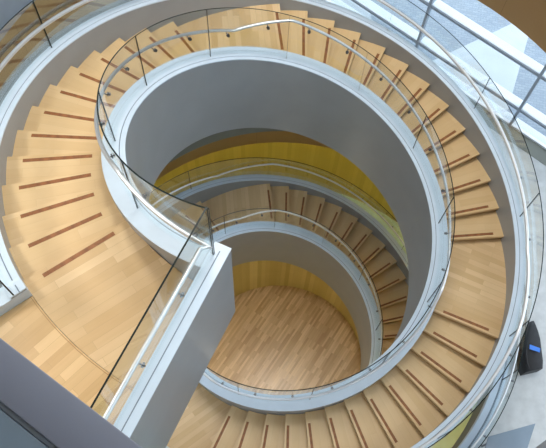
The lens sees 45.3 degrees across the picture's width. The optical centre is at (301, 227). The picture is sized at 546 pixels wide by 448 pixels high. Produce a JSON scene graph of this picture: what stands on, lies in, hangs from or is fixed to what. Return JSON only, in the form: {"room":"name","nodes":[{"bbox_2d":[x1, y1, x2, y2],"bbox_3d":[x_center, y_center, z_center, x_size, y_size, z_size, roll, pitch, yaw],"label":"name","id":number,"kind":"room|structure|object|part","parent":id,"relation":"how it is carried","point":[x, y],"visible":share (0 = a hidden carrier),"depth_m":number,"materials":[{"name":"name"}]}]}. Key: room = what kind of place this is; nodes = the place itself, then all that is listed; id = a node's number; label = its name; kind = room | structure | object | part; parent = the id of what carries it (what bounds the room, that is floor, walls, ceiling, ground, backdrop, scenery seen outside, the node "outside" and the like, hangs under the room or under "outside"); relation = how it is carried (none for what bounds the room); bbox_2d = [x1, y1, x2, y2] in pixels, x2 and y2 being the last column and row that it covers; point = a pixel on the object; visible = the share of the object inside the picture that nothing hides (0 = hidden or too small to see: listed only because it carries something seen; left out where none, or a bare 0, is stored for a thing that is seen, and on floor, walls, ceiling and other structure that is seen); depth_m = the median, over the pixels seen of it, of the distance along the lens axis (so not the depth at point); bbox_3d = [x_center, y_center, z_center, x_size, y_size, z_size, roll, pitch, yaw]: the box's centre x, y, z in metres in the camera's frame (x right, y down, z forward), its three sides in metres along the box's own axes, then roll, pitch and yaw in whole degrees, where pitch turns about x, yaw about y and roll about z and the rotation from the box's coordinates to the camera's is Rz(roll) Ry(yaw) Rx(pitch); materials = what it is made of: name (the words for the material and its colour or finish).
{"room":"spiral staircase","nodes":[
{"label":"spiral staircase","id":0,"kind":"room"},
{"bbox_2d":[0,296,132,424],"bbox_3d":[-2.343,1.508,6.479,2.015,0.200,0.772,36,67,13],"label":"floor","id":1,"kind":"structure","parent":0,"point":[24,327],"depth_m":6.47,"materials":[{"name":"brown wood"}]},
{"bbox_2d":[0,277,34,315],"bbox_3d":[-3.089,0.666,6.244,0.764,1.250,0.174,-36,72,-19],"label":"kerb","id":2,"kind":"object","parent":1,"relation":"on","point":[6,304],"visible":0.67,"depth_m":6.57,"materials":[{"name":"paint"}]},
{"bbox_2d":[30,297,132,390],"bbox_3d":[-2.140,1.241,6.510,1.725,0.002,0.103,36,67,13],"label":"trim","id":3,"kind":"structure","parent":1,"relation":"on","point":[30,297],"depth_m":6.52,"materials":[{"name":"brown wood"}]},
{"bbox_2d":[0,0,545,447],"bbox_3d":[-4.307,-0.747,14.837,20.989,0.671,19.841,-7,65,-8],"label":"floor","id":4,"kind":"structure","parent":0,"point":[526,404],"depth_m":14.42,"materials":[{"name":"grey stone"}]},
{"bbox_2d":[457,285,526,447],"bbox_3d":[-0.211,1.154,13.303,9.440,1.070,9.440,-7,65,-8],"label":"glass balustrade","id":5,"kind":"object","parent":4,"relation":"on","point":[485,417],"visible":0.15,"depth_m":12.73,"materials":[{"name":"glass"}]},
{"bbox_3d":[-0.182,0.970,12.922,9.198,0.036,9.198,-7,65,-8],"label":"handrail","id":6,"kind":"part","parent":5,"relation":"part of","materials":[{"name":"metal"}]},
{"bbox_3d":[3.391,3.755,12.234,0.173,0.910,2.401,36,67,13],"label":"glass panel","id":7,"kind":"part","parent":5,"relation":"part of","materials":[{"name":"clear glass"}]},
{"bbox_3d":[4.310,1.821,13.239,0.173,0.910,2.401,9,64,0],"label":"glass panel","id":8,"kind":"part","parent":5,"relation":"part of","materials":[{"name":"clear glass"}]},
{"bbox_2d":[481,424,534,447],"bbox_3d":[3.741,4.175,12.300,0.720,0.735,1.279,26,65,8],"label":"side table","id":9,"kind":"object","parent":4,"relation":"on","point":[519,437],"visible":0.96,"depth_m":12.03,"materials":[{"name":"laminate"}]},
{"bbox_2d":[517,321,542,375],"bbox_3d":[4.677,2.419,13.353,0.429,0.491,1.172,6,64,-2],"label":"equipment bag","id":10,"kind":"object","parent":4,"relation":"on","point":[532,359],"visible":0.96,"depth_m":13.16,"materials":[{"name":"black fabric"}]},
{"bbox_3d":[4.506,2.621,13.033,0.079,0.103,0.404,1,64,-4],"label":"handle","id":11,"kind":"part","parent":10,"relation":"part of","materials":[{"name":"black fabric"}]},
{"bbox_2d":[149,131,396,221],"bbox_3d":[-0.490,2.913,16.944,12.800,5.775,12.800,-7,65,-8],"label":"wall","id":12,"kind":"structure","parent":0,"point":[327,159],"depth_m":20.56,"materials":[{"name":"yellow wood"}]},
{"bbox_2d":[168,128,490,447],"bbox_3d":[-0.269,1.518,14.056,9.140,0.664,9.140,-7,65,-8],"label":"trim","id":13,"kind":"structure","parent":12,"relation":"attached to","point":[235,132],"depth_m":15.77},
{"bbox_2d":[0,0,545,87],"bbox_3d":[0.108,-0.858,9.140,10.120,1.270,10.120,-7,65,-8],"label":"wall","id":14,"kind":"structure","parent":0,"point":[529,16],"depth_m":10.56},
{"bbox_2d":[0,0,545,447],"bbox_3d":[0.174,-1.275,8.276,9.140,0.664,9.140,-7,65,-8],"label":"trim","id":15,"kind":"structure","parent":14,"relation":"attached to","point":[8,8],"depth_m":8.92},
{"bbox_2d":[415,0,543,123],"bbox_3d":[4.243,-4.832,13.668,2.979,6.205,0.320,38,67,13],"label":"window","id":16,"kind":"structure","parent":14,"relation":"in","point":[440,7],"depth_m":15.53,"materials":[{"name":"glass"}]},
{"bbox_3d":[4.066,-3.494,16.417,2.915,0.080,0.290,38,67,13],"label":"sill","id":17,"kind":"part","parent":16,"relation":"part of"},
{"bbox_2d":[232,260,359,344],"bbox_3d":[-0.420,2.766,17.595,5.200,4.742,4.343,15,64,3],"label":"wall","id":18,"kind":"structure","parent":0,"point":[247,276],"depth_m":19.79,"materials":[{"name":"yellow wood"}]},
{"bbox_2d":[207,192,476,447],"bbox_3d":[-0.696,4.209,19.628,13.000,0.200,13.000,-7,65,-8],"label":"floor","id":19,"kind":"structure","parent":0,"point":[276,337],"depth_m":19.85,"materials":[{"name":"brown wood"}]},
{"bbox_2d":[156,174,408,370],"bbox_3d":[-0.462,2.737,16.581,8.067,6.582,8.068,-7,65,-8],"label":"spiral staircase","id":20,"kind":"structure","parent":19,"relation":"on","point":[293,240],"depth_m":17.45,"materials":[{"name":"brown wood"}]},
{"bbox_2d":[151,157,404,249],"bbox_3d":[-0.409,2.400,15.882,7.996,6.790,7.996,-7,65,-8],"label":"glass balustrade","id":21,"kind":"object","parent":20,"relation":"on","point":[248,166],"visible":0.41,"depth_m":16.66,"materials":[{"name":"glass"}]},
{"bbox_3d":[-1.805,-1.397,16.379,2.061,1.431,0.151,-19,67,-13],"label":"glass panel","id":22,"kind":"part","parent":21,"relation":"part of","materials":[{"name":"clear glass"}]},
{"bbox_3d":[0.168,-1.329,17.095,2.061,1.431,0.151,9,64,0],"label":"glass panel","id":23,"kind":"part","parent":21,"relation":"part of","materials":[{"name":"clear glass"}]},
{"bbox_3d":[1.957,-0.284,17.324,1.401,1.431,1.527,-7,65,-8],"label":"glass panel","id":24,"kind":"part","parent":21,"relation":"part of","materials":[{"name":"clear glass"}]},
{"bbox_2d":[197,208,382,355],"bbox_3d":[-0.421,2.475,16.038,5.136,7.326,5.136,-7,65,-8],"label":"glass balustrade","id":25,"kind":"object","parent":20,"relation":"on","point":[274,210],"visible":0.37,"depth_m":16.33,"materials":[{"name":"glass"}]},
{"bbox_3d":[-1.247,-0.166,15.775,1.285,1.525,0.100,-19,67,-13],"label":"glass panel","id":26,"kind":"part","parent":25,"relation":"part of","materials":[{"name":"clear glass"}]},
{"bbox_3d":[-0.032,-0.036,16.402,1.285,1.525,0.100,9,64,0],"label":"glass panel","id":27,"kind":"part","parent":25,"relation":"part of","materials":[{"name":"clear glass"}]},
{"bbox_3d":[1.094,0.674,16.742,1.285,1.525,0.100,36,67,13],"label":"glass panel","id":28,"kind":"part","parent":25,"relation":"part of","materials":[{"name":"clear glass"}]},
{"bbox_3d":[1.818,1.838,16.833,0.100,1.525,1.285,-19,67,-13],"label":"glass panel","id":29,"kind":"part","parent":25,"relation":"part of","materials":[{"name":"clear glass"}]},
{"label":"floor","id":30,"kind":"structure","parent":0,"visible":0},
{"bbox_2d":[325,0,429,42],"bbox_3d":[1.960,-6.618,14.356,2.979,6.205,0.320,38,67,13],"label":"window","id":31,"kind":"structure","parent":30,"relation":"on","point":[370,6],"depth_m":16.39,"materials":[{"name":"glass"}]},
{"bbox_3d":[1.783,-5.280,17.105,2.915,0.080,0.290,38,67,13],"label":"sill","id":32,"kind":"part","parent":31,"relation":"part of","materials":[{"name":"white"}]},
{"bbox_2d":[469,99,545,165],"bbox_3d":[4.022,-3.119,16.258,18.000,0.014,0.390,38,67,13],"label":"trim","id":33,"kind":"structure","parent":30,"relation":"on","point":[515,137],"depth_m":15.90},
{"bbox_2d":[508,64,545,149],"bbox_3d":[6.526,-3.046,12.980,2.979,6.205,0.320,38,67,13],"label":"window","id":34,"kind":"structure","parent":30,"relation":"on","point":[535,115],"depth_m":15.45,"materials":[{"name":"glass"}]},
{"bbox_3d":[6.349,-1.708,15.729,2.915,0.080,0.290,38,67,13],"label":"sill","id":35,"kind":"part","parent":34,"relation":"part of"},
{"bbox_3d":[-2.792,4.317,12.251,1.750,0.200,1.818,-7,65,-8],"label":"floor","id":36,"kind":"structure","parent":0,"visible":0},
{"bbox_2d":[0,0,525,447],"bbox_3d":[-0.034,0.356,11.281,8.068,8.901,8.395,-7,65,-8],"label":"spiral staircase","id":37,"kind":"structure","parent":36,"relation":"on","point":[72,231],"depth_m":11.10,"materials":[{"name":"brown wood"}]},
{"bbox_2d":[0,0,543,447],"bbox_3d":[0.037,-0.410,10.067,7.996,6.867,7.996,-7,65,-8],"label":"glass balustrade","id":38,"kind":"object","parent":37,"relation":"on","point":[32,34],"visible":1,"depth_m":10.66,"materials":[{"name":"glass"}]},
{"bbox_3d":[-3.361,-0.295,6.749,0.172,1.474,2.223,-20,67,-13],"label":"glass panel","id":39,"kind":"part","parent":38,"relation":"part of","materials":[{"name":"clear glass"}]},
{"bbox_3d":[-3.692,-1.940,8.139,0.151,1.431,2.061,9,64,0],"label":"glass panel","id":40,"kind":"part","parent":38,"relation":"part of","materials":[{"name":"clear glass"}]},
{"bbox_3d":[2.441,-3.122,11.568,2.061,1.431,0.151,36,67,13],"label":"glass panel","id":41,"kind":"part","parent":38,"relation":"part of","materials":[{"name":"clear glass"}]},
{"bbox_3d":[1.361,3.841,10.510,2.061,1.431,0.151,-19,67,-13],"label":"glass panel","id":42,"kind":"part","parent":38,"relation":"part of","materials":[{"name":"clear glass"}]},
{"bbox_3d":[3.014,2.554,10.661,0.151,1.431,2.061,36,67,13],"label":"glass panel","id":43,"kind":"part","parent":38,"relation":"part of","materials":[{"name":"clear glass"}]},
{"bbox_3d":[3.625,-1.394,11.421,0.151,1.431,2.061,-19,67,-13],"label":"glass panel","id":44,"kind":"part","parent":38,"relation":"part of","materials":[{"name":"clear glass"}]},
{"bbox_3d":[3.839,0.660,11.042,0.151,1.431,2.061,9,64,0],"label":"glass panel","id":45,"kind":"part","parent":38,"relation":"part of","materials":[{"name":"clear glass"}]},
{"bbox_2d":[90,7,454,419],"bbox_3d":[-0.019,0.372,9.653,5.541,7.986,6.846,-7,65,-8],"label":"glass balustrade","id":46,"kind":"object","parent":37,"relation":"on","point":[193,237],"visible":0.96,"depth_m":8.40,"materials":[{"name":"glass"}]},
{"bbox_3d":[-2.034,-0.831,7.082,0.100,1.525,1.285,-19,67,-13],"label":"glass panel","id":47,"kind":"part","parent":46,"relation":"part of","materials":[{"name":"clear glass"}]},
{"bbox_3d":[-2.227,-1.733,8.100,0.100,1.525,1.285,9,64,0],"label":"glass panel","id":48,"kind":"part","parent":46,"relation":"part of","materials":[{"name":"clear glass"}]},
{"bbox_3d":[-1.180,0.783,5.479,0.016,1.004,1.803,23,65,7],"label":"glass panel","id":49,"kind":"part","parent":46,"relation":"part of","materials":[{"name":"clear glass"}]},
{"bbox_3d":[-1.293,-0.153,6.244,1.159,1.472,0.083,38,67,13],"label":"glass panel","id":50,"kind":"part","parent":46,"relation":"part of","materials":[{"name":"clear glass"}]},
{"bbox_3d":[-1.773,-2.535,9.118,0.100,1.525,1.285,36,67,13],"label":"glass panel","id":51,"kind":"part","parent":46,"relation":"part of","materials":[{"name":"clear glass"}]},
{"bbox_3d":[-1.701,2.645,12.008,1.344,1.550,0.107,37,67,13],"label":"glass panel","id":52,"kind":"part","parent":46,"relation":"part of","materials":[{"name":"clear glass"}]},
{"bbox_3d":[-0.803,-2.959,9.995,1.285,1.525,0.100,-19,67,-13],"label":"glass panel","id":53,"kind":"part","parent":46,"relation":"part of","materials":[{"name":"clear glass"}]},
{"bbox_3d":[-0.480,2.905,11.365,1.285,1.525,0.100,9,64,0],"label":"glass panel","id":54,"kind":"part","parent":46,"relation":"part of","materials":[{"name":"clear glass"}]},
{"bbox_3d":[0.412,-2.829,10.622,1.285,1.525,0.100,9,64,0],"label":"glass panel","id":55,"kind":"part","parent":46,"relation":"part of","materials":[{"name":"clear glass"}]},
{"bbox_3d":[0.809,2.569,11.029,1.285,1.525,0.100,-19,67,-13],"label":"glass panel","id":56,"kind":"part","parent":46,"relation":"part of","materials":[{"name":"clear glass"}]},
{"bbox_3d":[1.537,-2.118,10.962,1.285,1.525,0.100,36,67,13],"label":"glass panel","id":57,"kind":"part","parent":46,"relation":"part of","materials":[{"name":"clear glass"}]},
{"bbox_3d":[1.852,1.680,10.942,0.100,1.525,1.285,36,67,13],"label":"glass panel","id":58,"kind":"part","parent":46,"relation":"part of","materials":[{"name":"clear glass"}]},
{"bbox_3d":[2.261,-0.954,11.052,0.100,1.525,1.285,-19,67,-13],"label":"glass panel","id":59,"kind":"part","parent":46,"relation":"part of","materials":[{"name":"clear glass"}]},
{"bbox_3d":[2.380,0.413,10.998,0.100,1.525,1.285,9,64,0],"label":"glass panel","id":60,"kind":"part","parent":46,"relation":"part of","materials":[{"name":"clear glass"}]},
{"label":"outside","id":61,"kind":"structure","parent":0,"visible":0},
{"bbox_2d":[370,0,545,135],"bbox_3d":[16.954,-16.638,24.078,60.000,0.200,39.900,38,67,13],"label":"window","id":62,"kind":"structure","parent":61,"point":[474,10],"depth_m":17.46,"materials":[{"name":"clear glass"}]},
{"bbox_2d":[341,0,370,18],"bbox_3d":[-1.058,-6.903,17.879,5.500,0.006,5.500,-7,65,-8],"label":"path","id":63,"kind":"structure","parent":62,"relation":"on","point":[350,3],"depth_m":17.59,"materials":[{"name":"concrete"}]},
{"bbox_2d":[433,23,527,110],"bbox_3d":[4.867,-5.079,17.452,2.270,0.006,4.599,20,64,5],"label":"path","id":64,"kind":"structure","parent":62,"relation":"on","point":[502,70],"depth_m":17.09,"materials":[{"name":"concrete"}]},
{"bbox_3d":[0.527,-3.588,3.483,16.168,10.000,16.198,-7,65,-8],"label":"wall","id":65,"kind":"structure","parent":0,"visible":0},
{"bbox_2d":[0,338,141,447],"bbox_3d":[-0.921,0.528,1.551,5.917,0.300,0.617,33,66,11],"label":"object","id":66,"kind":"structure","parent":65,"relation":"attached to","point":[36,411],"depth_m":1.47,"materials":[{"name":"paint"}]}
]}

